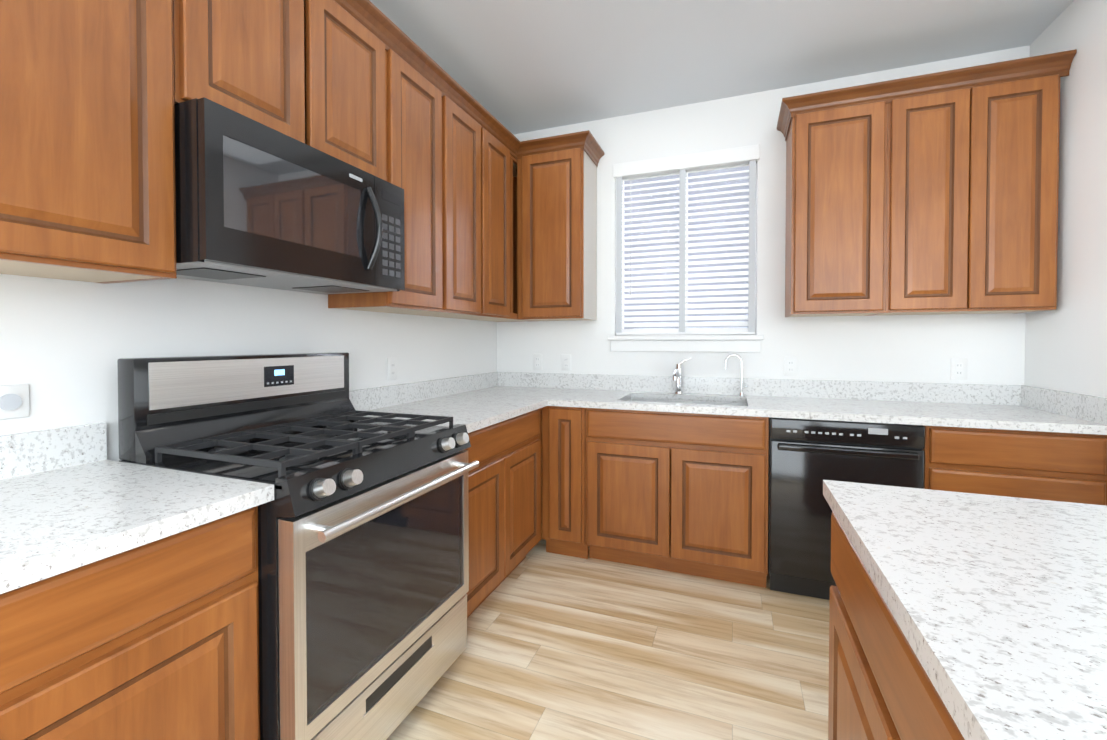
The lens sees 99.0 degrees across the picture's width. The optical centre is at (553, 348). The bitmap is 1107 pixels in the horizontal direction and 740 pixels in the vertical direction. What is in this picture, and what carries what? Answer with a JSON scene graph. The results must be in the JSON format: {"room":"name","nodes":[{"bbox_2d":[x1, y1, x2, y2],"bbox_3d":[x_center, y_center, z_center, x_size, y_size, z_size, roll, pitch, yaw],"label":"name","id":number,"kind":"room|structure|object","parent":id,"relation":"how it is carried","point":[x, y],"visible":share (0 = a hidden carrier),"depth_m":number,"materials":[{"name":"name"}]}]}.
{"room":"kitchen","nodes":[
{"label":"kitchen","id":0,"kind":"room"},
{"bbox_2d":[0,274,496,460],"bbox_3d":[-1.628,-0.137,0.534,0.140,2.740,6.680,0,1,21],"label":"wall","id":1,"kind":"structure","parent":0,"point":[65,345],"depth_m":1.48,"materials":[{"name":"paint"}]},
{"bbox_2d":[0,384,28,419],"bbox_3d":[-1.322,0.129,1.122,0.011,0.082,0.112,0,1,21],"label":"electrical outlet plate","id":2,"kind":"object","parent":1,"relation":"attached to","point":[14,401],"depth_m":1.15,"materials":[{"name":"white plastic"}]},
{"bbox_2d":[0,0,331,283],"bbox_3d":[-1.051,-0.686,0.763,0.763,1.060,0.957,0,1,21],"label":"upper cabinet","id":3,"kind":"object","parent":1,"relation":"attached to","point":[90,90],"depth_m":1.09,"materials":[{"name":"brown wood"}]},
{"bbox_2d":[387,358,396,380],"bbox_3d":[-0.825,0.102,2.425,0.007,0.115,0.070,0,1,21],"label":"electrical outlet plate","id":4,"kind":"object","parent":1,"relation":"attached to","point":[391,362],"depth_m":2.42,"materials":[{"name":"white plastic"}]},
{"bbox_2d":[328,0,487,311],"bbox_3d":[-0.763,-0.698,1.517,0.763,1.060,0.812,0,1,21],"label":"upper cabinet","id":5,"kind":"object","parent":1,"relation":"attached to","point":[398,118],"depth_m":2.08,"materials":[{"name":"brown wood"}]},
{"bbox_2d":[174,97,404,294],"bbox_3d":[-0.895,-0.428,1.593,0.464,0.409,0.764,0,1,21],"label":"over-the-range microwave","id":6,"kind":"object","parent":5,"relation":"attached to","point":[258,204],"visible":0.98,"depth_m":1.38,"materials":[{"name":"black metal"}]},
{"bbox_2d":[384,112,598,321],"bbox_3d":[-0.347,-0.716,2.605,0.763,1.060,1.595,0,1,21],"label":"upper cabinet","id":7,"kind":"object","parent":1,"relation":"attached to","point":[500,222],"depth_m":2.97,"materials":[{"name":"brown wood"}]},
{"bbox_2d":[386,539,829,739],"bbox_3d":[1.520,1.282,-0.647,6.880,0.060,6.680,0,1,21],"label":"floor","id":8,"kind":"structure","parent":0,"point":[561,647],"depth_m":1.83,"materials":[{"name":"brown wood"}]},
{"bbox_2d":[0,506,259,739],"bbox_3d":[-1.133,0.791,0.764,0.627,0.877,0.956,0,1,21],"label":"base cabinet","id":9,"kind":"object","parent":8,"relation":"on","point":[157,640],"visible":0.73,"depth_m":0.87,"materials":[{"name":"brown wood"}]},
{"bbox_2d":[0,423,273,593],"bbox_3d":[-1.121,0.282,0.741,0.660,0.137,0.977,0,1,21],"label":"countertop","id":10,"kind":"structure","parent":9,"relation":"on","point":[72,497],"depth_m":0.98,"materials":[{"name":"stone"}]},
{"bbox_2d":[117,352,478,739],"bbox_3d":[-0.726,0.619,1.530,0.712,1.195,0.762,0,1,21],"label":"gas range","id":11,"kind":"object","parent":8,"relation":"on","point":[363,556],"visible":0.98,"depth_m":1.34,"materials":[{"name":"silver metal"}]},
{"bbox_2d":[464,408,541,562],"bbox_3d":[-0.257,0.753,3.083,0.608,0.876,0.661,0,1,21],"label":"base cabinet","id":12,"kind":"object","parent":8,"relation":"on","point":[505,502],"depth_m":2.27,"materials":[{"name":"brown wood"}]},
{"bbox_2d":[349,376,552,432],"bbox_3d":[-0.498,0.256,2.329,0.690,0.137,0.900,0,1,21],"label":"countertop","id":13,"kind":"structure","parent":12,"relation":"on","point":[472,403],"depth_m":2.53,"materials":[{"name":"stone"}]},
{"bbox_2d":[468,372,576,375],"bbox_3d":[-0.214,0.245,3.072,0.690,0.137,0.390,0,1,21],"label":"backsplash","id":14,"kind":"structure","parent":12,"relation":"on","point":[493,373],"depth_m":3.37,"materials":[{"name":"stone"}]},
{"bbox_2d":[549,374,1106,434],"bbox_3d":[0.875,0.251,2.647,3.026,0.137,0.673,0,1,21],"label":"countertop","id":15,"kind":"structure","parent":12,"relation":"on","point":[985,406],"depth_m":2.47,"materials":[{"name":"stone"}]},
{"bbox_2d":[672,357,690,393],"bbox_3d":[0.770,0.166,2.861,0.107,0.228,0.266,0,1,21],"label":"faucet","id":16,"kind":"object","parent":15,"relation":"on","point":[677,375],"visible":1,"depth_m":2.95,"materials":[{"name":"silver metal"}]},
{"bbox_2d":[627,398,746,405],"bbox_3d":[0.740,0.422,2.705,0.720,0.202,0.460,0,1,21],"label":"sink basin","id":17,"kind":"object","parent":15,"relation":"in","point":[690,402],"visible":0.1,"depth_m":2.89,"materials":[{"name":"silver metal"}]},
{"bbox_2d":[725,354,747,395],"bbox_3d":[1.095,0.155,2.833,0.132,0.250,0.036,0,1,21],"label":"filter faucet","id":18,"kind":"object","parent":15,"relation":"on","point":[741,393],"visible":1,"depth_m":2.82,"materials":[{"name":"silver metal"}]},
{"bbox_2d":[542,406,587,558],"bbox_3d":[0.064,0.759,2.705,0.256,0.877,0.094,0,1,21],"label":"base cabinet","id":19,"kind":"object","parent":8,"relation":"on","point":[563,480],"visible":0.83,"depth_m":2.67,"materials":[{"name":"brown wood"}]},
{"bbox_2d":[585,408,768,587],"bbox_3d":[0.715,0.759,2.740,0.928,0.877,0.625,0,1,21],"label":"base cabinet","id":20,"kind":"object","parent":8,"relation":"on","point":[683,493],"visible":0.96,"depth_m":2.44,"materials":[{"name":"brown wood"}]},
{"bbox_2d":[768,417,924,599],"bbox_3d":[1.426,0.766,2.422,0.614,0.873,0.618,0,1,21],"label":"dishwasher","id":21,"kind":"object","parent":8,"relation":"on","point":[806,457],"visible":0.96,"depth_m":2.21,"materials":[{"name":"black metal"}]},
{"bbox_2d":[828,511,964,739],"bbox_3d":[0.982,0.803,-0.026,1.454,0.877,1.830,0,1,21],"label":"base cabinet","id":22,"kind":"object","parent":8,"relation":"on","point":[881,687],"visible":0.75,"depth_m":0.76,"materials":[{"name":"brown wood"}]},
{"bbox_2d":[823,480,1106,739],"bbox_3d":[1.035,0.349,-0.236,1.710,0.035,2.250,0,1,21],"label":"countertop","id":23,"kind":"structure","parent":22,"relation":"on","point":[997,606],"depth_m":0.61,"materials":[{"name":"stone"}]},
{"bbox_2d":[923,425,1106,505],"bbox_3d":[2.014,0.767,2.243,0.601,0.877,0.625,0,1,21],"label":"base cabinet","id":24,"kind":"object","parent":8,"relation":"on","point":[1061,467],"visible":0.29,"depth_m":1.95,"materials":[{"name":"brown wood"}]},
{"bbox_2d":[370,0,1073,134],"bbox_3d":[1.520,-1.528,-0.692,6.880,0.080,6.680,0,1,21],"label":"ceiling","id":25,"kind":"structure","parent":0,"point":[513,67],"depth_m":2.38,"materials":[{"name":"paint"}]},
{"bbox_2d":[497,45,1029,384],"bbox_3d":[2.753,-0.167,2.359,6.740,2.740,0.140,0,1,21],"label":"wall","id":26,"kind":"structure","parent":0,"point":[913,348],"depth_m":2.84,"materials":[{"name":"paint"}]},
{"bbox_2d":[533,354,541,369],"bbox_3d":[-0.113,0.093,3.379,0.070,0.115,0.007,0,1,21],"label":"electrical outlet plate","id":27,"kind":"object","parent":26,"relation":"attached to","point":[537,358],"depth_m":3.38,"materials":[{"name":"white plastic"}]},
{"bbox_2d":[561,354,570,370],"bbox_3d":[0.088,0.094,3.302,0.070,0.115,0.007,0,1,21],"label":"electrical outlet plate","id":28,"kind":"object","parent":26,"relation":"attached to","point":[565,358],"depth_m":3.30,"materials":[{"name":"white plastic"}]},
{"bbox_2d":[608,335,763,351],"bbox_3d":[0.830,-0.035,3.049,0.957,0.105,0.120,0,1,21],"label":"window sill","id":29,"kind":"structure","parent":26,"relation":"attached to","point":[696,343],"depth_m":2.99,"materials":[{"name":"white wood"}]},
{"bbox_2d":[618,163,756,335],"bbox_3d":[0.859,-0.654,3.113,0.877,1.130,0.040,0,1,21],"label":"window","id":30,"kind":"structure","parent":26,"relation":"in","point":[686,236],"depth_m":3.10,"materials":[{"name":"white"}]},
{"bbox_2d":[613,144,759,334],"bbox_3d":[0.829,-0.660,3.035,0.901,1.139,0.078,0,1,21],"label":"window blinds","id":31,"kind":"object","parent":30,"relation":"attached to","point":[683,165],"visible":0.9,"depth_m":3.02,"materials":[{"name":"white plastic"}]},
{"bbox_2d":[784,356,796,375],"bbox_3d":[1.404,0.102,2.799,0.070,0.115,0.007,0,1,21],"label":"electrical outlet plate","id":32,"kind":"object","parent":26,"relation":"attached to","point":[790,362],"depth_m":2.80,"materials":[{"name":"white plastic"}]},
{"bbox_2d":[777,49,1076,316],"bbox_3d":[1.802,-0.747,2.443,1.158,1.128,0.362,0,1,21],"label":"upper cabinet","id":33,"kind":"object","parent":26,"relation":"attached to","point":[932,194],"visible":1,"depth_m":2.28,"materials":[{"name":"brown wood"}]},
{"bbox_2d":[951,358,966,379],"bbox_3d":[2.154,0.106,2.512,0.070,0.115,0.007,0,1,21],"label":"electrical outlet plate","id":34,"kind":"object","parent":26,"relation":"attached to","point":[958,365],"depth_m":2.51,"materials":[{"name":"white plastic"}]},
{"bbox_2d":[1024,0,1106,397],"bbox_3d":[2.332,-0.162,2.043,0.120,2.740,0.748,0,1,21],"label":"wall","id":35,"kind":"structure","parent":0,"point":[1066,345],"depth_m":2.04,"materials":[{"name":"paint"}]},
{"label":"outside","id":36,"kind":"structure","parent":0,"visible":0},
{"bbox_2d":[624,166,748,328],"bbox_3d":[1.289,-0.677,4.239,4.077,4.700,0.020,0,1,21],"label":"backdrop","id":37,"kind":"structure","parent":36,"point":[692,217],"depth_m":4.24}
]}

